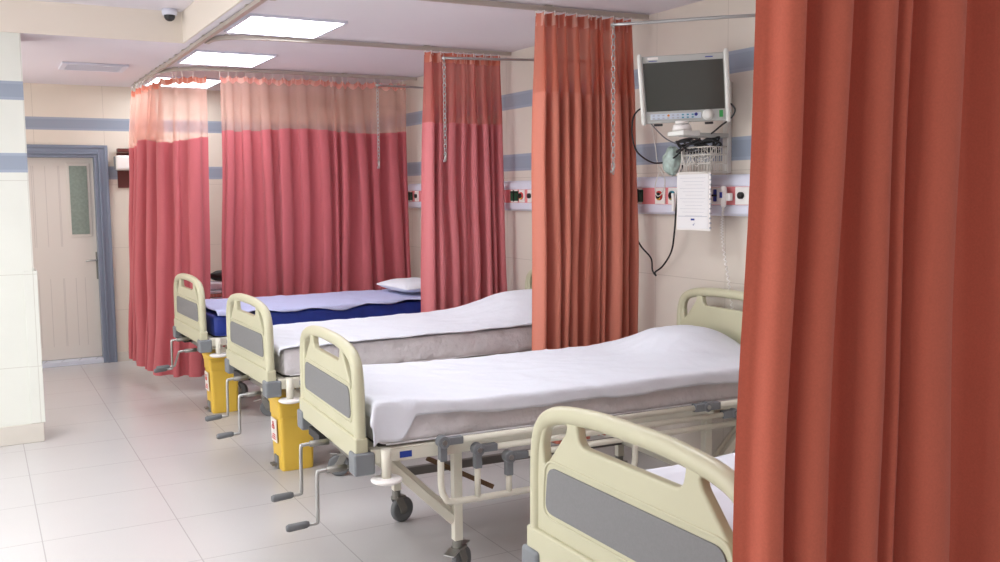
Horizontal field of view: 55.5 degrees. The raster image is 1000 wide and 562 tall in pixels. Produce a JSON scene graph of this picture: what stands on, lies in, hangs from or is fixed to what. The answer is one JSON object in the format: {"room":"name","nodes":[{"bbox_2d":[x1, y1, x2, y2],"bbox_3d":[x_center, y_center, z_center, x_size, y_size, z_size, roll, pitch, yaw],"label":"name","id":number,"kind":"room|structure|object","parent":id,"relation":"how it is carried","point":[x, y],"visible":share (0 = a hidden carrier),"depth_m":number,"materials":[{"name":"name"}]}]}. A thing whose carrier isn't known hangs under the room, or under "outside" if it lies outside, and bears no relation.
{"room":"hospital room","nodes":[
{"label":"hospital room","id":0,"kind":"room"},
{"bbox_2d":[0,32,41,426],"bbox_3d":[-4.631,-0.175,5.427,3.505,2.624,0.350,-4,6,-29],"label":"wall","id":1,"kind":"structure","parent":0,"point":[16,255],"depth_m":6.06,"materials":[{"name":"white paint"}]},
{"bbox_2d":[0,422,44,446],"bbox_3d":[-4.610,1.069,5.539,3.515,0.125,0.366,-4,6,-29],"label":"baseboard","id":2,"kind":"structure","parent":1,"relation":"attached to","point":[26,433],"depth_m":6.16,"materials":[{"name":"tile"}]},
{"bbox_2d":[23,268,44,422],"bbox_3d":[-3.091,0.419,6.293,0.080,0.993,0.314,-4,6,-29],"label":"trim","id":3,"kind":"structure","parent":1,"relation":"attached to","point":[30,277],"depth_m":6.16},
{"bbox_2d":[0,0,242,42],"bbox_3d":[-1.831,-1.230,1.232,4.505,0.206,9.505,-4,6,-29],"label":"ceiling","id":4,"kind":"structure","parent":1,"relation":"attached to","point":[16,16],"depth_m":6.13,"materials":[{"name":"beige paint"}]},
{"bbox_2d":[34,0,194,11],"bbox_3d":[-1.834,-1.407,1.213,4.501,0.150,9.503,-4,6,-29],"label":"ceiling","id":5,"kind":"structure","parent":0,"point":[180,5],"depth_m":6.12,"materials":[{"name":"white paint"}]},
{"bbox_2d":[162,8,176,20],"bbox_3d":[-2.200,-1.769,6.328,0.100,0.078,0.100,-4,6,-29],"label":"dome camera","id":6,"kind":"object","parent":5,"relation":"attached to","point":[169,14],"visible":1,"depth_m":6.30,"materials":[{"name":"white plastic"}]},
{"bbox_2d":[23,83,221,351],"bbox_3d":[-3.747,-0.542,9.222,4.730,2.624,0.300,-4,6,-29],"label":"wall","id":7,"kind":"structure","parent":0,"point":[55,114],"depth_m":9.03,"materials":[{"name":"beige paint"}]},
{"bbox_2d":[26,144,117,367],"bbox_3d":[-4.222,-0.227,8.889,1.095,2.070,0.192,-4,6,-29],"label":"door","id":8,"kind":"structure","parent":7,"relation":"in","point":[69,194],"depth_m":9.01,"materials":[{"name":"white wood"}]},
{"bbox_2d":[116,148,128,187],"bbox_3d":[-3.529,-1.075,9.065,0.220,0.370,0.100,-4,6,-29],"label":"board","id":9,"kind":"object","parent":7,"relation":"attached to","point":[122,175],"visible":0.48,"depth_m":9.06,"materials":[{"name":"red wood"}]},
{"bbox_2d":[113,155,128,169],"bbox_3d":[-3.548,-1.119,9.009,0.202,0.140,0.127,-4,6,-29],"label":"soap dispenser","id":10,"kind":"object","parent":9,"relation":"attached to","point":[121,162],"visible":0.7,"depth_m":8.94,"materials":[{"name":"white plastic"}]},
{"bbox_2d":[116,148,128,152],"bbox_3d":[-3.526,-1.241,9.041,0.220,0.035,0.081,-4,6,-29],"label":"shelf","id":11,"kind":"object","parent":9,"relation":"attached to","point":[121,150],"depth_m":8.98,"materials":[{"name":"red wood"}]},
{"bbox_2d":[117,351,131,361],"bbox_3d":[-2.643,0.669,9.758,2.408,0.090,0.014,-4,6,-29],"label":"baseboard","id":12,"kind":"structure","parent":7,"relation":"attached to","point":[122,356],"depth_m":9.20,"materials":[{"name":"stone"}]},
{"bbox_2d":[0,356,672,561],"bbox_3d":[-1.528,1.336,3.571,7.000,0.100,12.900,-4,6,-29],"label":"floor","id":13,"kind":"structure","parent":0,"point":[129,466],"depth_m":5.08,"materials":[{"name":"tile"}]},
{"bbox_2d":[154,273,270,415],"bbox_3d":[-1.439,0.381,7.402,2.441,1.081,1.064,-4,6,-30],"label":"hospital bed","id":14,"kind":"object","parent":13,"relation":"on","point":[189,304],"visible":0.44,"depth_m":6.76,"materials":[{"name":"beige plastic"}]},
{"bbox_2d":[206,300,420,335],"bbox_3d":[-1.339,0.229,7.446,1.995,0.156,0.867,-4,6,-30],"label":"mattress","id":15,"kind":"object","parent":14,"relation":"on","point":[216,325],"visible":0.32,"depth_m":6.98,"materials":[{"name":"blue fabric"}]},
{"bbox_2d":[205,289,420,315],"bbox_3d":[-1.325,0.147,7.447,1.983,0.068,0.910,-4,6,-30],"label":"sheet","id":16,"kind":"object","parent":15,"relation":"on","point":[342,300],"visible":0.77,"depth_m":7.25,"materials":[{"name":"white cotton cloth"}]},
{"bbox_2d":[377,277,420,292],"bbox_3d":[-0.712,0.032,7.837,0.420,0.106,0.600,-4,6,-31],"label":"pillow","id":17,"kind":"object","parent":16,"relation":"on","point":[413,284],"visible":0.71,"depth_m":7.67,"materials":[{"name":"white fabric"}]},
{"bbox_2d":[202,349,237,412],"bbox_3d":[-2.072,0.736,7.061,0.253,0.452,0.243,-4,6,-29],"label":"pedal bin","id":18,"kind":"object","parent":13,"relation":"on","point":[216,376],"visible":0.66,"depth_m":6.97,"materials":[{"name":"yellow plastic"}]},
{"bbox_2d":[268,388,312,470],"bbox_3d":[-1.227,0.866,5.591,0.253,0.452,0.243,-4,6,-29],"label":"pedal bin","id":19,"kind":"object","parent":13,"relation":"on","point":[287,437],"visible":0.67,"depth_m":5.50,"materials":[{"name":"yellow plastic"}]},
{"bbox_2d":[205,269,531,475],"bbox_3d":[-0.618,0.510,5.936,2.441,1.081,1.064,-4,6,-30],"label":"hospital bed","id":20,"kind":"object","parent":13,"relation":"on","point":[250,340],"visible":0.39,"depth_m":5.30,"materials":[{"name":"beige plastic"}]},
{"bbox_2d":[274,325,531,375],"bbox_3d":[-0.518,0.355,5.981,1.995,0.162,0.870,-4,6,-30],"label":"mattress","id":21,"kind":"object","parent":20,"relation":"on","point":[429,347],"visible":0.33,"depth_m":5.55,"materials":[{"name":"grey fabric"}]},
{"bbox_2d":[273,289,531,355],"bbox_3d":[-0.530,0.214,5.963,2.039,0.214,0.903,-4,6,-30],"label":"sheet","id":22,"kind":"object","parent":21,"relation":"on","point":[507,309],"visible":0.79,"depth_m":5.93,"materials":[{"name":"white fabric"}]},
{"bbox_2d":[271,287,743,561],"bbox_3d":[0.129,0.641,4.468,2.441,1.081,1.064,-3,6,-26],"label":"hospital bed","id":23,"kind":"object","parent":13,"relation":"on","point":[332,399],"visible":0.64,"depth_m":3.93,"materials":[{"name":"beige plastic"}]},
{"bbox_2d":[365,383,737,445],"bbox_3d":[0.233,0.494,4.506,1.995,0.148,0.868,-3,6,-26],"label":"mattress","id":24,"kind":"object","parent":23,"relation":"on","point":[424,427],"visible":0.32,"depth_m":3.99,"materials":[{"name":"white fabric"}]},
{"bbox_2d":[362,325,739,446],"bbox_3d":[0.222,0.416,4.489,2.049,0.272,0.927,-3,6,-26],"label":"sheet","id":25,"kind":"object","parent":24,"relation":"on","point":[650,360],"visible":0.89,"depth_m":4.31,"materials":[{"name":"white fabric"}]},
{"bbox_2d":[522,406,733,561],"bbox_3d":[1.133,0.778,2.671,2.441,1.126,1.064,-4,6,-29],"label":"hospital bed","id":26,"kind":"object","parent":13,"relation":"on","point":[587,504],"visible":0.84,"depth_m":2.21,"materials":[{"name":"beige plastic"}]},
{"bbox_3d":[-2.493,0.500,8.685,0.460,0.625,0.435,-4,6,-29],"label":"cabinet","id":27,"kind":"object","parent":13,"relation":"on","visible":0},
{"bbox_2d":[210,289,221,298],"bbox_3d":[-2.504,0.131,8.620,0.340,0.117,0.260,-4,6,-29],"label":"folded blanket","id":28,"kind":"object","parent":27,"relation":"on","point":[214,294],"visible":0.05,"depth_m":8.47,"materials":[{"name":"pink fabric"}]},
{"bbox_2d":[210,281,221,289],"bbox_3d":[-2.505,0.034,8.611,0.300,0.068,0.220,-4,6,-29],"label":"folded towel","id":29,"kind":"object","parent":28,"relation":"on","point":[214,285],"visible":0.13,"depth_m":8.48,"materials":[{"name":"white fabric"}]},
{"bbox_2d":[210,270,221,280],"bbox_3d":[-2.505,-0.051,8.604,0.238,0.100,0.159,-4,6,-29],"label":"bag","id":30,"kind":"object","parent":29,"relation":"on","point":[216,275],"visible":0.42,"depth_m":8.53,"materials":[{"name":"black"}]},
{"bbox_2d":[11,0,702,90],"bbox_3d":[-0.718,-1.546,3.675,4.830,0.356,12.746,-4,6,-29],"label":"ceiling","id":31,"kind":"structure","parent":0,"point":[398,22],"depth_m":6.47,"materials":[{"name":"white paint"}]},
{"bbox_2d":[58,61,128,72],"bbox_3d":[-3.231,-1.698,7.553,0.480,0.017,0.400,-4,6,-29],"label":"ceiling vent","id":32,"kind":"object","parent":31,"relation":"in","point":[77,66],"visible":1,"depth_m":7.51,"materials":[{"name":"white metal"}]},
{"bbox_2d":[143,76,188,85],"bbox_3d":[-2.996,-1.789,8.488,0.269,0.015,0.809,-4,6,-29],"label":"recessed light","id":33,"kind":"object","parent":31,"relation":"in","point":[156,78],"depth_m":8.31,"materials":[{"name":"white plastic"}]},
{"bbox_2d":[147,78,219,86],"bbox_3d":[-2.880,-1.807,8.642,0.552,0.010,0.682,-4,6,-29],"label":"diffuser","id":34,"kind":"object","parent":33,"relation":"attached to","point":[211,82],"depth_m":8.52,"materials":[{"name":"white plastic"}]},
{"bbox_2d":[132,0,266,87],"bbox_3d":[-0.753,-1.385,4.045,0.054,0.031,11.000,-4,6,-29],"label":"track","id":35,"kind":"object","parent":31,"relation":"attached to","point":[248,8],"visible":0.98,"depth_m":6.08,"materials":[{"name":"silver metal"}]},
{"bbox_2d":[128,71,209,376],"bbox_3d":[-2.964,-0.493,8.102,0.432,2.462,1.482,-6,7,-44],"label":"privacy curtain","id":36,"kind":"object","parent":35,"relation":"hanging from","point":[169,214],"visible":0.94,"depth_m":7.76,"materials":[{"name":"red fabric"}]},
{"bbox_2d":[177,49,276,66],"bbox_3d":[-2.068,-1.675,7.171,0.586,0.015,0.686,-4,6,-29],"label":"recessed light","id":37,"kind":"object","parent":31,"relation":"in","point":[199,57],"visible":1,"depth_m":7.12,"materials":[{"name":"white plastic"}]},
{"bbox_2d":[224,13,347,38],"bbox_3d":[-1.318,-1.554,5.814,0.586,0.015,0.636,-4,6,-29],"label":"recessed light","id":38,"kind":"object","parent":31,"relation":"in","point":[252,23],"visible":1,"depth_m":5.77,"materials":[{"name":"white plastic"}]},
{"bbox_2d":[158,67,416,80],"bbox_3d":[-1.733,-1.748,7.999,2.175,0.031,0.304,-2,6,-18],"label":"track","id":39,"kind":"object","parent":31,"relation":"attached to","point":[224,69],"visible":0.94,"depth_m":7.90,"materials":[{"name":"silver metal"}]},
{"bbox_2d":[219,71,410,346],"bbox_3d":[-1.544,-0.518,8.169,1.699,2.451,0.169,-4,6,-29],"label":"privacy curtain","id":40,"kind":"object","parent":39,"relation":"hanging from","point":[308,208],"visible":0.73,"depth_m":8.10,"materials":[{"name":"red fabric"}]},
{"bbox_2d":[204,34,510,55],"bbox_3d":[-0.900,-1.617,6.515,2.152,0.031,0.275,-2,6,-19],"label":"track","id":41,"kind":"object","parent":31,"relation":"attached to","point":[226,36],"visible":0.91,"depth_m":6.41,"materials":[{"name":"silver metal"}]},
{"bbox_2d":[421,50,506,311],"bbox_3d":[-0.234,-0.425,6.921,0.725,2.432,0.181,-4,6,-29],"label":"privacy curtain","id":42,"kind":"object","parent":41,"relation":"hanging from","point":[463,253],"visible":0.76,"depth_m":6.87,"materials":[{"name":"pink fabric"}]},
{"bbox_2d":[270,0,648,19],"bbox_3d":[-0.122,-1.491,5.104,2.157,0.031,0.278,-2,6,-18],"label":"track","id":43,"kind":"object","parent":31,"relation":"attached to","point":[548,8],"visible":1,"depth_m":5.24,"materials":[{"name":"silver metal"}]},
{"bbox_2d":[531,10,638,443],"bbox_3d":[0.497,-0.297,5.492,0.680,2.432,0.204,-4,6,-29],"label":"privacy curtain","id":44,"kind":"object","parent":43,"relation":"hanging from","point":[585,230],"visible":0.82,"depth_m":5.42,"materials":[{"name":"orange fabric"}]},
{"bbox_3d":[1.427,-1.208,1.930,2.520,0.031,0.040,-4,6,-29],"label":"track","id":45,"kind":"object","parent":31,"relation":"attached to","visible":0},
{"bbox_2d":[732,0,999,561],"bbox_3d":[1.437,0.027,2.053,2.401,2.453,0.159,-4,6,-29],"label":"privacy curtain","id":46,"kind":"object","parent":45,"relation":"hanging from","point":[868,419],"visible":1,"depth_m":1.58,"materials":[{"name":"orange fabric"}]},
{"bbox_2d":[393,0,755,454],"bbox_3d":[1.391,-0.192,4.960,0.150,2.624,12.746,-4,6,-29],"label":"wall","id":47,"kind":"structure","parent":0,"point":[696,260],"depth_m":5.54,"materials":[{"name":"beige paint"}]},
{"bbox_2d":[375,83,422,168],"bbox_3d":[-0.567,-1.187,7.366,0.868,0.636,0.062,-4,6,-32],"label":"rod","id":48,"kind":"object","parent":47,"relation":"attached to","point":[377,84],"visible":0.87,"depth_m":7.14,"materials":[{"name":"silver metal"}]},
{"bbox_2d":[408,184,420,207],"bbox_3d":[-0.423,-0.715,7.982,0.072,0.220,1.750,-4,6,-29],"label":"service trunking","id":49,"kind":"object","parent":47,"relation":"attached to","point":[414,190],"visible":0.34,"depth_m":8.60,"materials":[{"name":"white plastic"}]},
{"bbox_2d":[408,192,412,199],"bbox_3d":[-0.824,-0.775,8.677,0.010,0.072,0.106,-4,6,-29],"label":"socket","id":50,"kind":"object","parent":49,"relation":"attached to","point":[410,194],"depth_m":8.65,"materials":[{"name":"green plastic"}]},
{"bbox_2d":[442,56,533,161],"bbox_3d":[0.178,-1.052,5.848,1.074,0.636,0.066,-2,6,-14],"label":"rod","id":51,"kind":"object","parent":47,"relation":"attached to","point":[443,57],"visible":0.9,"depth_m":5.74,"materials":[{"name":"silver metal"}]},
{"bbox_2d":[504,180,531,210],"bbox_3d":[0.406,-0.582,6.481,0.072,0.220,1.650,-4,6,-29],"label":"service trunking","id":52,"kind":"object","parent":47,"relation":"attached to","point":[517,194],"visible":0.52,"depth_m":6.95,"materials":[{"name":"white plastic"}]},
{"bbox_2d":[510,191,518,200],"bbox_3d":[0.106,-0.625,6.993,0.010,0.072,0.106,-4,6,-29],"label":"socket","id":53,"kind":"object","parent":52,"relation":"attached to","point":[513,194],"depth_m":6.98,"materials":[{"name":"green plastic"}]},
{"bbox_2d":[610,14,754,174],"bbox_3d":[1.043,-0.882,4.511,1.048,0.740,0.111,1,5,12],"label":"rod","id":54,"kind":"object","parent":47,"relation":"attached to","point":[613,24],"visible":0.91,"depth_m":4.57,"materials":[{"name":"silver metal"}]},
{"bbox_2d":[637,174,749,216],"bbox_3d":[1.207,-0.454,5.032,0.072,0.220,1.630,-4,6,-29],"label":"service trunking","id":55,"kind":"object","parent":47,"relation":"attached to","point":[737,184],"visible":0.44,"depth_m":5.14,"materials":[{"name":"white"}]},
{"bbox_2d":[638,190,642,201],"bbox_3d":[0.829,-0.509,5.684,0.010,0.072,0.076,-4,6,-29],"label":"socket","id":56,"kind":"object","parent":55,"relation":"attached to","point":[640,192],"depth_m":5.66,"materials":[{"name":"green plastic"}]},
{"bbox_2d":[651,125,665,196],"bbox_3d":[0.898,-0.699,5.396,0.027,0.439,0.126,-4,6,-29],"label":"cable","id":57,"kind":"object","parent":55,"relation":"hanging from","point":[651,125],"visible":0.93,"depth_m":5.40,"materials":[{"name":"white rubber"}]},
{"bbox_2d":[639,165,682,275],"bbox_3d":[0.926,-0.372,5.462,0.052,0.706,0.554,-3,6,-23],"label":"power cable","id":58,"kind":"object","parent":55,"relation":"hanging from","point":[644,250],"visible":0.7,"depth_m":5.43,"materials":[{"name":"black plastic"}]},
{"bbox_2d":[671,193,674,210],"bbox_3d":[0.969,-0.441,5.316,0.021,0.102,0.026,-4,6,-29],"label":"cable","id":59,"kind":"object","parent":55,"relation":"attached to","point":[672,194],"visible":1,"depth_m":5.31,"materials":[{"name":"white plastic"}]},
{"bbox_2d":[713,189,716,201],"bbox_3d":[1.149,-0.458,5.086,0.008,0.065,0.024,-4,6,-29],"label":"socket","id":60,"kind":"object","parent":55,"relation":"attached to","point":[714,190],"depth_m":5.08,"materials":[{"name":"blue plastic"}]},
{"bbox_2d":[719,186,733,308],"bbox_3d":[1.198,-0.117,4.977,0.044,0.761,0.126,-4,6,-29],"label":"handset","id":61,"kind":"object","parent":55,"relation":"attached to","point":[724,196],"visible":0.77,"depth_m":4.98,"materials":[{"name":"white plastic"}]},
{"bbox_2d":[737,192,743,198],"bbox_3d":[1.242,-0.442,4.910,0.016,0.036,0.036,-4,6,-29],"label":"socket","id":62,"kind":"object","parent":55,"relation":"attached to","point":[740,195],"depth_m":4.90,"materials":[{"name":"black plastic"}]},
{"bbox_2d":[667,81,731,172],"bbox_3d":[1.054,-0.803,4.951,0.379,0.480,0.130,-4,6,-29],"label":"bracket","id":63,"kind":"object","parent":47,"relation":"attached to","point":[682,128],"visible":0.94,"depth_m":4.97,"materials":[{"name":"white metal"}]},
{"bbox_2d":[672,124,691,130],"bbox_3d":[0.935,-0.787,4.881,0.100,0.033,0.100,-4,6,-29],"label":"mount","id":64,"kind":"object","parent":63,"relation":"on","point":[678,127],"depth_m":4.84,"materials":[{"name":"white plastic"}]},
{"bbox_2d":[667,130,699,136],"bbox_3d":[0.946,-0.759,4.895,0.110,0.024,0.130,-4,6,-29],"label":"shelf","id":65,"kind":"object","parent":63,"relation":"attached to","point":[675,133],"depth_m":4.85,"materials":[{"name":"white"}]},
{"bbox_2d":[637,48,730,125],"bbox_3d":[0.947,-0.989,4.894,0.476,0.379,0.132,1,6,12],"label":"patient monitor","id":66,"kind":"object","parent":63,"relation":"on","point":[682,87],"visible":1,"depth_m":4.85,"materials":[{"name":"grey plastic"}]},
{"bbox_2d":[711,103,735,133],"bbox_3d":[1.132,-0.833,4.891,0.008,0.176,0.229,-4,6,-29],"label":"cable","id":67,"kind":"object","parent":66,"relation":"attached to","point":[732,105],"visible":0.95,"depth_m":4.85,"materials":[{"name":"black plastic"}]},
{"bbox_2d":[681,146,726,172],"bbox_3d":[1.101,-0.642,5.037,0.172,0.137,0.234,-4,6,-29],"label":"wire basket","id":68,"kind":"object","parent":63,"relation":"hanging from","point":[711,154],"visible":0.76,"depth_m":4.96,"materials":[{"name":"white metal"}]},
{"bbox_2d":[631,108,700,163],"bbox_3d":[0.903,-0.807,5.229,0.010,0.322,0.597,-4,6,-29],"label":"cable","id":69,"kind":"object","parent":68,"relation":"attached to","point":[638,153],"visible":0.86,"depth_m":5.42,"materials":[{"name":"black plastic"}]},
{"bbox_2d":[662,146,680,175],"bbox_3d":[0.945,-0.660,5.226,0.097,0.174,0.119,-1,5,-7],"label":"plastic bag","id":70,"kind":"object","parent":69,"relation":"hanging from","point":[671,166],"visible":0.97,"depth_m":5.20,"materials":[{"name":"plastic"}]},
{"bbox_2d":[677,172,711,230],"bbox_3d":[1.024,-0.423,5.029,0.011,0.308,0.241,-4,7,-35],"label":"paper chart","id":71,"kind":"object","parent":68,"relation":"hanging from","point":[694,189],"visible":1,"depth_m":5.02,"materials":[{"name":"white paper"}]},
{"bbox_2d":[675,136,721,153],"bbox_3d":[1.049,-0.720,5.043,0.114,0.092,0.279,-5,7,-42],"label":"cable bundle","id":72,"kind":"object","parent":68,"relation":"in","point":[705,141],"visible":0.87,"depth_m":5.03,"materials":[{"name":"black plastic"}]},
{"bbox_2d":[651,124,679,144],"bbox_3d":[0.893,-0.848,5.243,0.007,0.215,0.304,-4,6,-29],"label":"cable","id":73,"kind":"object","parent":72,"relation":"on","point":[651,124],"visible":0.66,"depth_m":5.24,"materials":[{"name":"grey rubber"}]},
{"bbox_2d":[681,146,715,166],"bbox_3d":[1.048,-0.661,5.026,0.095,0.116,0.227,-4,6,-29],"label":"cable","id":74,"kind":"object","parent":68,"relation":"in","point":[684,163],"visible":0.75,"depth_m":5.02,"materials":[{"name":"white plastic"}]},
{"bbox_3d":[1.234,0.619,2.712,1.995,0.126,0.866,-4,6,-29],"label":"mattress","id":75,"kind":"object","parent":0,"visible":0},
{"bbox_2d":[646,453,734,530],"bbox_3d":[1.224,0.537,2.696,2.043,0.200,0.921,-4,6,-29],"label":"sheet","id":76,"kind":"object","parent":75,"relation":"on","point":[675,473],"visible":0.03,"depth_m":2.70,"materials":[{"name":"white fabric"}]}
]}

